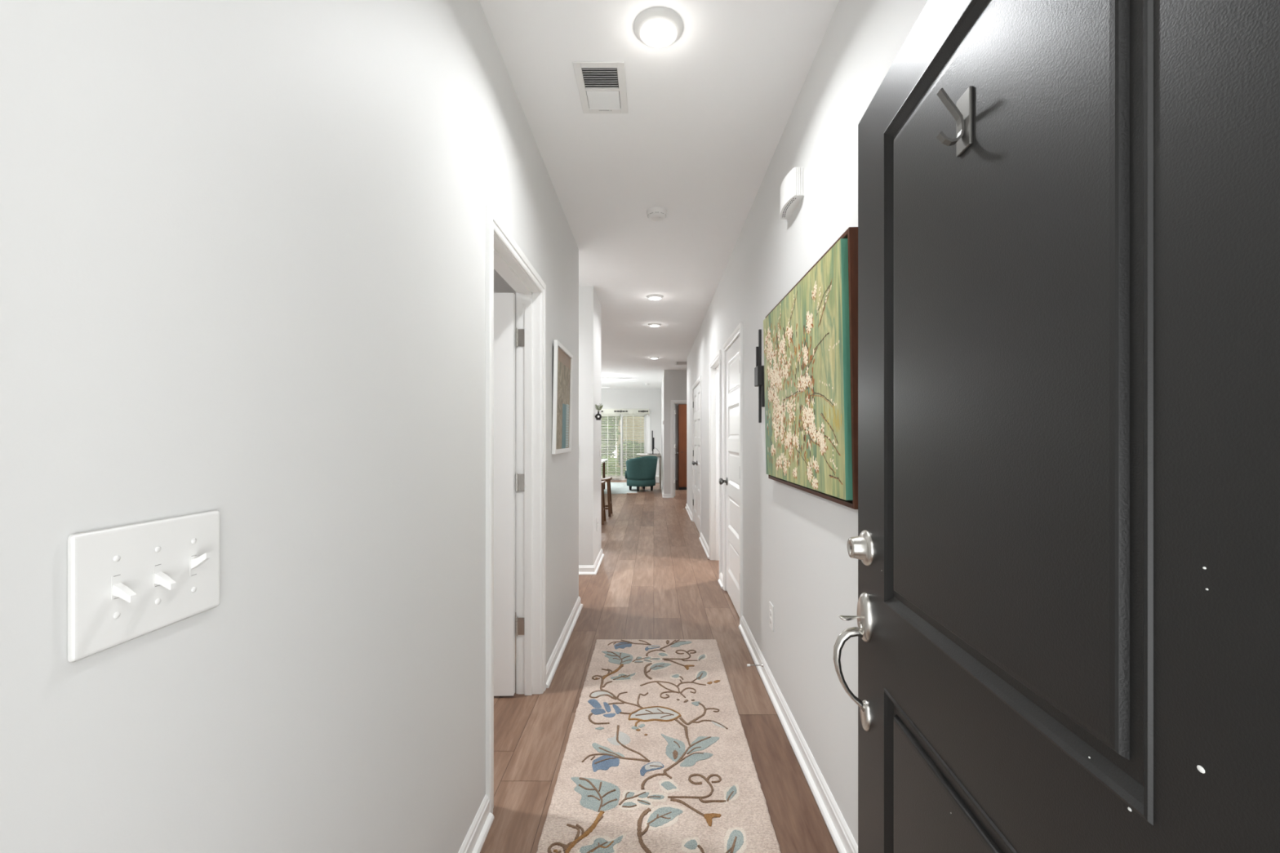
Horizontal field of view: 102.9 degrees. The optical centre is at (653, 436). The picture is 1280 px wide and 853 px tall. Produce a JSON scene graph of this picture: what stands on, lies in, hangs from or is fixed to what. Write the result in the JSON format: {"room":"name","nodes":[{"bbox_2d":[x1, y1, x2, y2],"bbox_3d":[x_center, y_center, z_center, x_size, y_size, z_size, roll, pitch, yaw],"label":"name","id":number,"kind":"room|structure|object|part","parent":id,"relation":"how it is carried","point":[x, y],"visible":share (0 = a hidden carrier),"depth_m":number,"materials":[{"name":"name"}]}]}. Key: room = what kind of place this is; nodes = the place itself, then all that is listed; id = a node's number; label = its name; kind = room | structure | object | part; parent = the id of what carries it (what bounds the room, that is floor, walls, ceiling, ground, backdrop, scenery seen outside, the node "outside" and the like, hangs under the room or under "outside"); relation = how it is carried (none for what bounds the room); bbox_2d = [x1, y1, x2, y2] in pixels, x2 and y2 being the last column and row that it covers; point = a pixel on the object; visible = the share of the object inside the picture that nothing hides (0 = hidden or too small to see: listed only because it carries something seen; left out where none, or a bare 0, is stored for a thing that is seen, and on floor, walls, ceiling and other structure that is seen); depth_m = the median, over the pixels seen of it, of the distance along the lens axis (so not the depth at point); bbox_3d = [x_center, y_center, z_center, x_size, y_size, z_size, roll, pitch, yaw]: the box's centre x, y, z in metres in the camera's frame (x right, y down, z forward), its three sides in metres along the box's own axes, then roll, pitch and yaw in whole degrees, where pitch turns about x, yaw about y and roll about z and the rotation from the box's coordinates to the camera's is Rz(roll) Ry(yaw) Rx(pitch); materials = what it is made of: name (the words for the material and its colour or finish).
{"room":"entrance hallway","nodes":[
{"label":"entrance hallway","id":0,"kind":"room"},
{"bbox_2d":[0,0,578,852],"bbox_3d":[-0.636,-0.066,2.100,0.115,2.760,3.660,0,0,0],"label":"wall","id":1,"kind":"structure","parent":0,"point":[242,242],"depth_m":0.76,"materials":[{"name":"paint"}]},
{"bbox_2d":[67,510,219,662],"bbox_3d":[-0.567,0.160,0.588,0.024,0.127,0.173,0,0,0],"label":"light switch","id":2,"kind":"object","parent":1,"relation":"attached to","point":[126,583],"visible":1,"depth_m":0.56,"materials":[{"name":"white plastic"}]},
{"bbox_3d":[-0.564,0.166,0.543,0.018,0.020,0.008,0,0,0],"label":"lever","id":3,"kind":"part","parent":2,"relation":"part of","materials":[{"name":"white plastic"}]},
{"bbox_3d":[-0.564,0.166,0.588,0.018,0.020,0.008,0,0,0],"label":"lever","id":4,"kind":"part","parent":2,"relation":"part of","materials":[{"name":"white plastic"}]},
{"bbox_3d":[-0.564,0.154,0.634,0.018,0.020,0.008,0,0,0],"label":"lever","id":5,"kind":"part","parent":2,"relation":"part of","materials":[{"name":"white plastic"}]},
{"bbox_2d":[457,794,493,852],"bbox_3d":[-0.564,1.272,1.012,0.030,0.083,1.483,0,0,0],"label":"baseboard","id":6,"kind":"structure","parent":1,"relation":"attached to","point":[473,842],"depth_m":1.65,"materials":[{"name":"white wood"}]},
{"bbox_2d":[493,293,524,696],"bbox_3d":[-1.064,0.289,2.540,0.811,2.026,0.111,0,0,-1],"label":"door","id":7,"kind":"structure","parent":1,"relation":"in","point":[504,303],"depth_m":2.56,"materials":[{"name":"white wood"}]},
{"bbox_2d":[485,204,546,813],"bbox_3d":[-0.636,0.259,2.208,0.151,2.111,0.909,0,0,0],"label":"door frame","id":8,"kind":"structure","parent":1,"relation":"attached to","point":[504,255],"depth_m":2.59,"materials":[{"name":"white wood"}]},
{"bbox_2d":[551,339,573,454],"bbox_3d":[-0.562,-0.226,3.167,0.020,0.650,0.560,1,0,0],"label":"framed picture","id":9,"kind":"object","parent":1,"relation":"attached to","point":[562,357],"visible":1,"depth_m":3.13},
{"bbox_2d":[555,347,570,448],"bbox_3d":[-0.567,-0.226,3.167,0.008,0.598,0.508,1,0,0],"label":"print","id":10,"kind":"object","parent":9,"relation":"attached to","point":[563,368],"depth_m":3.18},
{"bbox_2d":[546,595,582,688],"bbox_3d":[-1.774,1.272,3.311,2.451,0.083,1.298,0,0,0],"label":"baseboard","id":11,"kind":"structure","parent":1,"relation":"attached to","point":[554,660],"depth_m":3.13,"materials":[{"name":"white wood"}]},
{"bbox_2d":[493,269,515,612],"bbox_3d":[-1.847,-0.066,3.873,2.306,2.760,0.115,0,0,0],"label":"wall","id":12,"kind":"structure","parent":0,"point":[500,286],"depth_m":3.81,"materials":[{"name":"paint"}]},
{"bbox_2d":[578,285,601,565],"bbox_3d":[-1.790,-0.066,5.250,2.421,2.760,0.740,0,0,0],"label":"wall","id":13,"kind":"structure","parent":0,"point":[589,305],"depth_m":4.88,"materials":[{"name":"paint"}]},
{"bbox_2d":[578,548,604,574],"bbox_3d":[-1.774,1.272,5.250,2.451,0.083,0.800,0,0,0],"label":"baseboard","id":14,"kind":"structure","parent":13,"relation":"attached to","point":[583,570],"depth_m":4.87,"materials":[{"name":"white wood"}]},
{"bbox_2d":[596,517,598,531],"bbox_3d":[-0.574,0.894,5.210,0.010,0.132,0.084,0,0,0],"label":"wall outlet","id":15,"kind":"object","parent":13,"relation":"attached to","point":[597,517],"visible":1,"depth_m":5.17,"materials":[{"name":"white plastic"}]},
{"bbox_2d":[595,403,603,420],"bbox_3d":[-0.537,-0.247,5.024,0.083,0.164,0.049,0,0,0],"label":"vase","id":16,"kind":"object","parent":13,"relation":"attached to","point":[597,406],"visible":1,"depth_m":5.01,"materials":[{"name":"black metal"}]},
{"bbox_2d":[601,389,678,479],"bbox_3d":[-0.450,-0.066,15.475,7.700,2.760,0.150,0,0,0],"label":"wall","id":17,"kind":"structure","parent":0,"point":[651,399],"depth_m":15.40,"materials":[{"name":"paint"}]},
{"bbox_2d":[601,410,650,479],"bbox_3d":[-0.975,0.262,15.466,1.740,2.105,0.168,0,0,0],"label":"window","id":18,"kind":"structure","parent":17,"relation":"in","point":[646,417],"depth_m":15.45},
{"bbox_2d":[601,413,619,478],"bbox_3d":[-1.380,0.279,15.350,0.720,1.930,0.060,0,0,0],"label":"window blind","id":19,"kind":"object","parent":18,"relation":"attached to","point":[607,415],"visible":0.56,"depth_m":15.34,"materials":[{"name":"white plastic"}]},
{"bbox_3d":[-1.380,-0.658,15.350,0.720,0.055,0.060,0,0,0],"label":"head rail","id":20,"kind":"part","parent":19,"relation":"part of","materials":[{"name":"white plastic"}]},
{"bbox_3d":[-1.327,0.294,15.502,0.785,1.940,0.035,0,0,0],"label":"sash","id":21,"kind":"part","parent":18,"relation":"part of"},
{"bbox_2d":[601,408,649,415],"bbox_3d":[-0.990,-0.736,15.312,1.721,0.209,0.137,0,0,0],"label":"window valance","id":22,"kind":"object","parent":18,"relation":"attached to","point":[603,411],"visible":0.65,"depth_m":15.29,"materials":[{"name":"white metal"}]},
{"bbox_2d":[622,413,644,478],"bbox_3d":[-0.610,0.279,15.350,0.640,1.930,0.060,0,0,0],"label":"window blind","id":23,"kind":"object","parent":18,"relation":"attached to","point":[626,415],"visible":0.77,"depth_m":15.35,"materials":[{"name":"white plastic"}]},
{"bbox_3d":[-0.610,-0.658,15.350,0.640,0.055,0.060,0,0,0],"label":"head rail","id":24,"kind":"part","parent":23,"relation":"part of","materials":[{"name":"white plastic"}]},
{"bbox_3d":[-0.623,0.294,15.463,0.785,1.940,0.035,0,0,0],"label":"sash","id":25,"kind":"part","parent":18,"relation":"part of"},
{"bbox_2d":[479,0,839,389],"bbox_3d":[-0.450,-1.506,7.835,8.100,0.120,15.430,0,0,0],"label":"ceiling","id":26,"kind":"structure","parent":0,"point":[709,110],"depth_m":2.42,"materials":[{"name":"paint"}]},
{"bbox_2d":[572,61,627,113],"bbox_3d":[-0.213,-1.440,2.115,0.199,0.012,0.310,0,0,0],"label":"ceiling vent","id":27,"kind":"object","parent":26,"relation":"in","point":[604,91],"visible":1,"depth_m":2.10,"materials":[{"name":"white plastic"}]},
{"bbox_2d":[649,356,658,359],"bbox_3d":[0.012,-1.433,9.280,0.175,0.025,0.175,0,0,0],"label":"recessed light","id":28,"kind":"object","parent":26,"relation":"in","point":[651,357],"visible":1,"depth_m":9.22,"materials":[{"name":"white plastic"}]},
{"bbox_2d":[648,323,661,327],"bbox_3d":[0.012,-1.433,6.550,0.175,0.025,0.175,0,0,0],"label":"recessed light","id":29,"kind":"object","parent":26,"relation":"in","point":[652,325],"visible":1,"depth_m":6.50,"materials":[{"name":"white glass"}]},
{"bbox_2d":[646,293,663,300],"bbox_3d":[0.012,-1.433,5.250,0.175,0.025,0.175,0,0,0],"label":"recessed light","id":30,"kind":"object","parent":26,"relation":"in","point":[654,296],"visible":1,"depth_m":5.21,"materials":[{"name":"white glass"}]},
{"bbox_2d":[646,207,666,221],"bbox_3d":[0.020,-1.421,3.270,0.132,0.049,0.132,0,0,0],"label":"smoke detector","id":31,"kind":"object","parent":26,"relation":"attached to","point":[654,214],"visible":1,"depth_m":3.23,"materials":[{"name":"white plastic"}]},
{"bbox_2d":[633,6,683,48],"bbox_3d":[0.017,-1.433,1.800,0.175,0.025,0.175,0,0,0],"label":"recessed light","id":32,"kind":"object","parent":26,"relation":"in","point":[657,27],"visible":1,"depth_m":1.77,"materials":[{"name":"white glass"}]},
{"bbox_2d":[675,361,686,364],"bbox_3d":[0.600,-1.440,10.000,0.360,0.012,0.400,0,0,0],"label":"ceiling vent","id":33,"kind":"object","parent":26,"relation":"in","point":[676,362],"visible":0.64,"depth_m":9.97,"materials":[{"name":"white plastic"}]},
{"bbox_2d":[480,480,838,852],"bbox_3d":[-0.475,1.374,7.835,7.950,0.120,15.430,0,0,0],"label":"floor","id":34,"kind":"structure","parent":0,"point":[655,578],"depth_m":2.87,"materials":[{"name":"brown wood"}]},
{"bbox_2d":[601,480,606,524],"bbox_3d":[-0.955,0.997,7.800,0.418,0.634,0.368,0,0,0],"label":"bar stool","id":35,"kind":"object","parent":34,"relation":"on","point":[603,509],"visible":0.37,"depth_m":7.79,"materials":[{"name":"brown wood"}]},
{"bbox_3d":[-0.782,1.019,7.665,0.052,0.590,0.121,0,0,-30],"label":"leg","id":36,"kind":"part","parent":35,"relation":"part of","materials":[{"name":"brown wood"}]},
{"bbox_3d":[-0.782,1.019,7.935,0.052,0.590,0.121,0,0,30],"label":"leg","id":37,"kind":"part","parent":35,"relation":"part of","materials":[{"name":"brown wood"}]},
{"bbox_2d":[601,476,612,516],"bbox_3d":[-0.915,0.997,8.560,0.418,0.634,0.368,0,0,0],"label":"bar stool","id":38,"kind":"object","parent":34,"relation":"on","point":[607,480],"visible":0.43,"depth_m":8.42,"materials":[{"name":"brown wood"}]},
{"bbox_3d":[-0.915,0.715,8.560,0.400,0.069,0.300,0,0,0],"label":"seat","id":39,"kind":"part","parent":38,"relation":"part of","materials":[{"name":"brown wood"}]},
{"bbox_3d":[-0.743,1.019,8.425,0.052,0.590,0.121,0,0,-30],"label":"leg","id":40,"kind":"part","parent":38,"relation":"part of","materials":[{"name":"brown wood"}]},
{"bbox_3d":[-0.743,1.019,8.695,0.052,0.590,0.121,0,0,30],"label":"leg","id":41,"kind":"part","parent":38,"relation":"part of","materials":[{"name":"brown wood"}]},
{"bbox_2d":[604,482,636,493],"bbox_3d":[-1.850,1.310,13.160,2.900,0.008,2.880,0,0,0],"label":"area rug","id":42,"kind":"object","parent":34,"relation":"on","point":[615,487],"visible":0.2,"depth_m":12.86,"materials":[{"name":"fabric"}]},
{"bbox_2d":[601,458,608,488],"bbox_3d":[-1.640,0.930,11.800,1.000,0.750,2.000,0,0,0],"label":"dining table","id":43,"kind":"object","parent":42,"relation":"on","point":[603,460],"visible":0.22,"depth_m":12.66,"materials":[{"name":"white laminate"}]},
{"bbox_3d":[-1.240,0.948,12.690,0.060,0.715,0.060,0,0,0],"label":"leg","id":44,"kind":"part","parent":43,"relation":"part of","materials":[{"name":"brown wood"}]},
{"bbox_2d":[624,455,657,491],"bbox_3d":[-0.303,0.878,12.441,0.802,0.855,0.789,0,0,0],"label":"armchair","id":45,"kind":"object","parent":42,"relation":"on","point":[640,471],"visible":1,"depth_m":12.14,"materials":[{"name":"teal fabric"}]},
{"bbox_3d":[-0.235,0.740,12.364,0.780,0.578,0.597,0,0,-38],"label":"backrest","id":46,"kind":"part","parent":45,"relation":"part of","materials":[{"name":"teal fabric"}]},
{"bbox_2d":[639,453,661,488],"bbox_3d":[-0.083,0.891,13.650,0.555,0.845,1.500,0,0,0],"label":"desk","id":47,"kind":"object","parent":34,"relation":"on","point":[659,455],"visible":0.62,"depth_m":12.94,"materials":[{"name":"white wood"}]},
{"bbox_2d":[648,431,657,454],"bbox_3d":[-0.020,0.154,13.670,0.220,0.630,0.900,0,0,0],"label":"monitor","id":48,"kind":"object","parent":47,"relation":"on","point":[653,438],"visible":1,"depth_m":13.42,"materials":[{"name":"black plastic"}]},
{"bbox_3d":[0.172,0.906,12.963,0.045,0.815,0.045,0,0,0],"label":"leg","id":49,"kind":"part","parent":47,"relation":"part of","materials":[{"name":"white wood"}]},
{"bbox_2d":[655,475,658,483],"bbox_3d":[-0.020,1.219,14.650,0.370,0.190,0.310,0,0,0],"label":"storage box","id":50,"kind":"object","parent":34,"relation":"on","point":[656,477],"visible":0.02,"depth_m":14.50,"materials":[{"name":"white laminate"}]},
{"bbox_2d":[536,639,781,852],"bbox_3d":[0.016,1.306,2.061,0.778,0.015,2.445,0,0,0],"label":"runner rug","id":51,"kind":"object","parent":34,"relation":"on","point":[657,758],"visible":1,"depth_m":2.03,"materials":[{"name":"beige fabric"}]},
{"bbox_2d":[677,404,686,489],"bbox_3d":[1.170,0.254,12.884,1.100,2.120,0.633,0,0,0],"label":"door","id":52,"kind":"structure","parent":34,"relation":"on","point":[682,408],"depth_m":12.60,"materials":[{"name":"brown wood"}]},
{"bbox_2d":[661,369,669,493],"bbox_3d":[0.277,-0.066,13.200,0.115,2.760,4.400,0,0,0],"label":"wall","id":53,"kind":"structure","parent":0,"point":[665,381],"depth_m":11.00,"materials":[{"name":"paint"}]},
{"bbox_2d":[661,480,671,497],"bbox_3d":[0.279,1.272,13.185,0.179,0.083,4.430,0,0,0],"label":"baseboard","id":54,"kind":"structure","parent":53,"relation":"attached to","point":[664,495],"depth_m":10.99,"materials":[{"name":"white wood"}]},
{"bbox_2d":[669,369,686,493],"bbox_3d":[1.167,-0.066,11.057,1.666,2.760,0.115,0,0,0],"label":"wall","id":55,"kind":"structure","parent":0,"point":[677,378],"depth_m":11.00,"materials":[{"name":"paint"}]},
{"bbox_2d":[674,404,678,496],"bbox_3d":[0.502,0.289,11.494,0.104,2.026,0.774,0,0,2],"label":"door","id":56,"kind":"structure","parent":55,"relation":"in","point":[675,453],"depth_m":11.12,"materials":[{"name":"white wood"}]},
{"bbox_2d":[671,400,686,497],"bbox_3d":[0.815,0.261,11.057,0.894,2.107,0.151,0,0,0],"label":"door frame","id":57,"kind":"structure","parent":55,"relation":"attached to","point":[673,402],"depth_m":10.99,"materials":[{"name":"white wood"}]},
{"bbox_2d":[686,0,928,845],"bbox_3d":[0.671,-0.066,4.860,0.115,2.760,9.180,0,0,0],"label":"wall","id":58,"kind":"structure","parent":0,"point":[796,558],"depth_m":2.06,"materials":[{"name":"paint"}]},
{"bbox_2d":[684,503,692,520],"bbox_3d":[1.242,1.272,8.713,1.316,0.083,1.533,0,0,0],"label":"baseboard","id":59,"kind":"structure","parent":58,"relation":"attached to","point":[688,510],"depth_m":8.57,"materials":[{"name":"white wood"}]},
{"bbox_2d":[692,383,699,532],"bbox_3d":[0.600,0.287,7.263,0.104,2.026,1.248,0,0,0],"label":"door","id":60,"kind":"structure","parent":58,"relation":"in","point":[695,463],"depth_m":7.31,"materials":[{"name":"white wood"}]},
{"bbox_2d":[692,375,701,537],"bbox_3d":[0.671,0.261,7.263,0.151,2.107,1.369,0,0,0],"label":"door frame","id":61,"kind":"structure","parent":58,"relation":"attached to","point":[698,381],"depth_m":6.58,"materials":[{"name":"white wood"}]},
{"bbox_2d":[698,532,709,559],"bbox_3d":[0.599,1.272,6.032,0.030,0.083,1.091,0,0,0],"label":"baseboard","id":62,"kind":"structure","parent":58,"relation":"attached to","point":[705,547],"depth_m":5.96,"materials":[{"name":"white wood"}]},
{"bbox_2d":[709,349,720,578],"bbox_3d":[0.671,0.261,5.062,0.151,2.107,0.849,0,0,0],"label":"door frame","id":63,"kind":"structure","parent":58,"relation":"attached to","point":[715,364],"depth_m":5.43,"materials":[{"name":"white wood"}]},
{"bbox_2d":[717,572,722,588],"bbox_3d":[0.599,1.272,4.522,0.030,0.083,0.231,0,0,0],"label":"baseboard","id":64,"kind":"structure","parent":58,"relation":"attached to","point":[720,580],"depth_m":4.53,"materials":[{"name":"white wood"}]},
{"bbox_2d":[719,336,739,617],"bbox_3d":[0.600,0.287,3.958,0.104,2.026,0.768,0,0,0],"label":"door","id":65,"kind":"structure","parent":58,"relation":"in","point":[732,479],"depth_m":3.96,"materials":[{"name":"white wood"}]},
{"bbox_3d":[0.583,0.374,4.280,0.070,0.068,0.068,0,0,0],"label":"knob","id":66,"kind":"part","parent":65,"relation":"part of","materials":[{"name":"grey metal"}]},
{"bbox_2d":[722,321,742,624],"bbox_3d":[0.671,0.261,3.960,0.151,2.107,0.894,0,0,0],"label":"door frame","id":67,"kind":"structure","parent":58,"relation":"attached to","point":[738,331],"depth_m":3.90,"materials":[{"name":"white wood"}]},
{"bbox_2d":[746,663,763,667],"bbox_3d":[0.556,1.256,2.800,0.088,0.021,0.021,0,0,0],"label":"door stop","id":68,"kind":"object","parent":58,"relation":"attached to","point":[748,664],"visible":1,"depth_m":2.80,"materials":[{"name":"silver metal"}]},
{"bbox_2d":[754,329,764,422],"bbox_3d":[0.584,-0.328,2.760,0.060,0.504,0.110,0,0,0],"label":"wall sconce","id":69,"kind":"object","parent":58,"relation":"attached to","point":[759,369],"visible":0.84,"depth_m":2.75,"materials":[{"name":"black metal"}]},
{"bbox_2d":[768,601,773,631],"bbox_3d":[0.609,0.932,2.645,0.010,0.132,0.084,0,0,0],"label":"wall outlet","id":70,"kind":"object","parent":58,"relation":"attached to","point":[771,606],"visible":1,"depth_m":2.62,"materials":[{"name":"white plastic"}]},
{"bbox_2d":[780,167,804,219],"bbox_3d":[0.585,-1.043,2.193,0.060,0.116,0.233,0,0,0],"label":"door chime","id":71,"kind":"object","parent":58,"relation":"attached to","point":[792,188],"visible":1,"depth_m":2.12,"materials":[{"name":"white plastic"}]},
{"bbox_2d":[738,615,857,852],"bbox_3d":[0.599,1.272,1.891,0.030,0.083,3.243,0,0,0],"label":"baseboard","id":72,"kind":"structure","parent":58,"relation":"attached to","point":[841,834],"depth_m":2.01,"materials":[{"name":"white wood"}]},
{"bbox_2d":[763,226,857,509],"bbox_3d":[0.580,-0.198,2.021,0.066,0.815,1.105,0,0,0],"label":"framed painting","id":73,"kind":"object","parent":58,"relation":"attached to","point":[811,335],"visible":0.99,"depth_m":1.72,"materials":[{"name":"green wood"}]},
{"bbox_2d":[833,0,1279,852],"bbox_3d":[0.443,0.285,0.734,0.131,2.033,0.922,0,0,3],"label":"door","id":74,"kind":"structure","parent":58,"relation":"in","point":[1066,547],"depth_m":0.54,"materials":[{"name":"black paint"}]},
{"bbox_3d":[0.466,0.401,1.133,0.018,0.110,0.066,0,0,3],"label":"handle","id":75,"kind":"part","parent":74,"relation":"part of","materials":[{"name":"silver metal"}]},
{"bbox_3d":[0.470,0.620,1.132,0.010,0.068,0.045,0,0,3],"label":"plate","id":76,"kind":"part","parent":74,"relation":"part of","materials":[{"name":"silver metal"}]},
{"label":"outside","id":77,"kind":"structure","parent":0,"visible":0},
{"bbox_2d":[601,466,626,475],"bbox_3d":[0.000,1.484,24.775,28.000,0.100,18.450,0,0,0],"label":"lawn","id":78,"kind":"structure","parent":77,"point":[616,466],"depth_m":20.63,"materials":[{"name":"green plant"}]},
{"bbox_2d":[601,417,617,456],"bbox_3d":[-3.002,-0.750,20.462,3.191,4.371,1.828,0,0,0],"label":"tree","id":79,"kind":"object","parent":78,"relation":"on","point":[602,417],"visible":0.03,"depth_m":20.64,"materials":[{"name":"green plant"}]},
{"bbox_2d":[601,455,617,472],"bbox_3d":[-2.224,1.051,18.353,1.873,0.880,0.988,0,0,0],"label":"bush","id":80,"kind":"object","parent":78,"relation":"on","point":[603,455],"visible":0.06,"depth_m":18.20,"materials":[{"name":"green plant"}]},
{"bbox_2d":[601,417,620,456],"bbox_3d":[-2.217,-0.917,22.705,1.948,4.704,0.984,0,0,0],"label":"tree","id":81,"kind":"object","parent":78,"relation":"on","point":[611,417],"visible":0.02,"depth_m":22.64,"materials":[{"name":"green plant"}]},
{"bbox_2d":[617,417,644,466],"bbox_3d":[3.210,-2.366,27.500,10.700,7.600,8.000,0,0,0],"label":"house","id":82,"kind":"structure","parent":78,"relation":"on","point":[623,417],"depth_m":24.00,"materials":[{"name":"beige"}]},
{"bbox_2d":[617,440,644,468],"bbox_3d":[-0.674,0.800,20.600,1.720,1.383,1.342,0,0,0],"label":"bush","id":83,"kind":"object","parent":78,"relation":"on","point":[625,440],"visible":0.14,"depth_m":20.29,"materials":[{"name":"green plant"}]}
]}

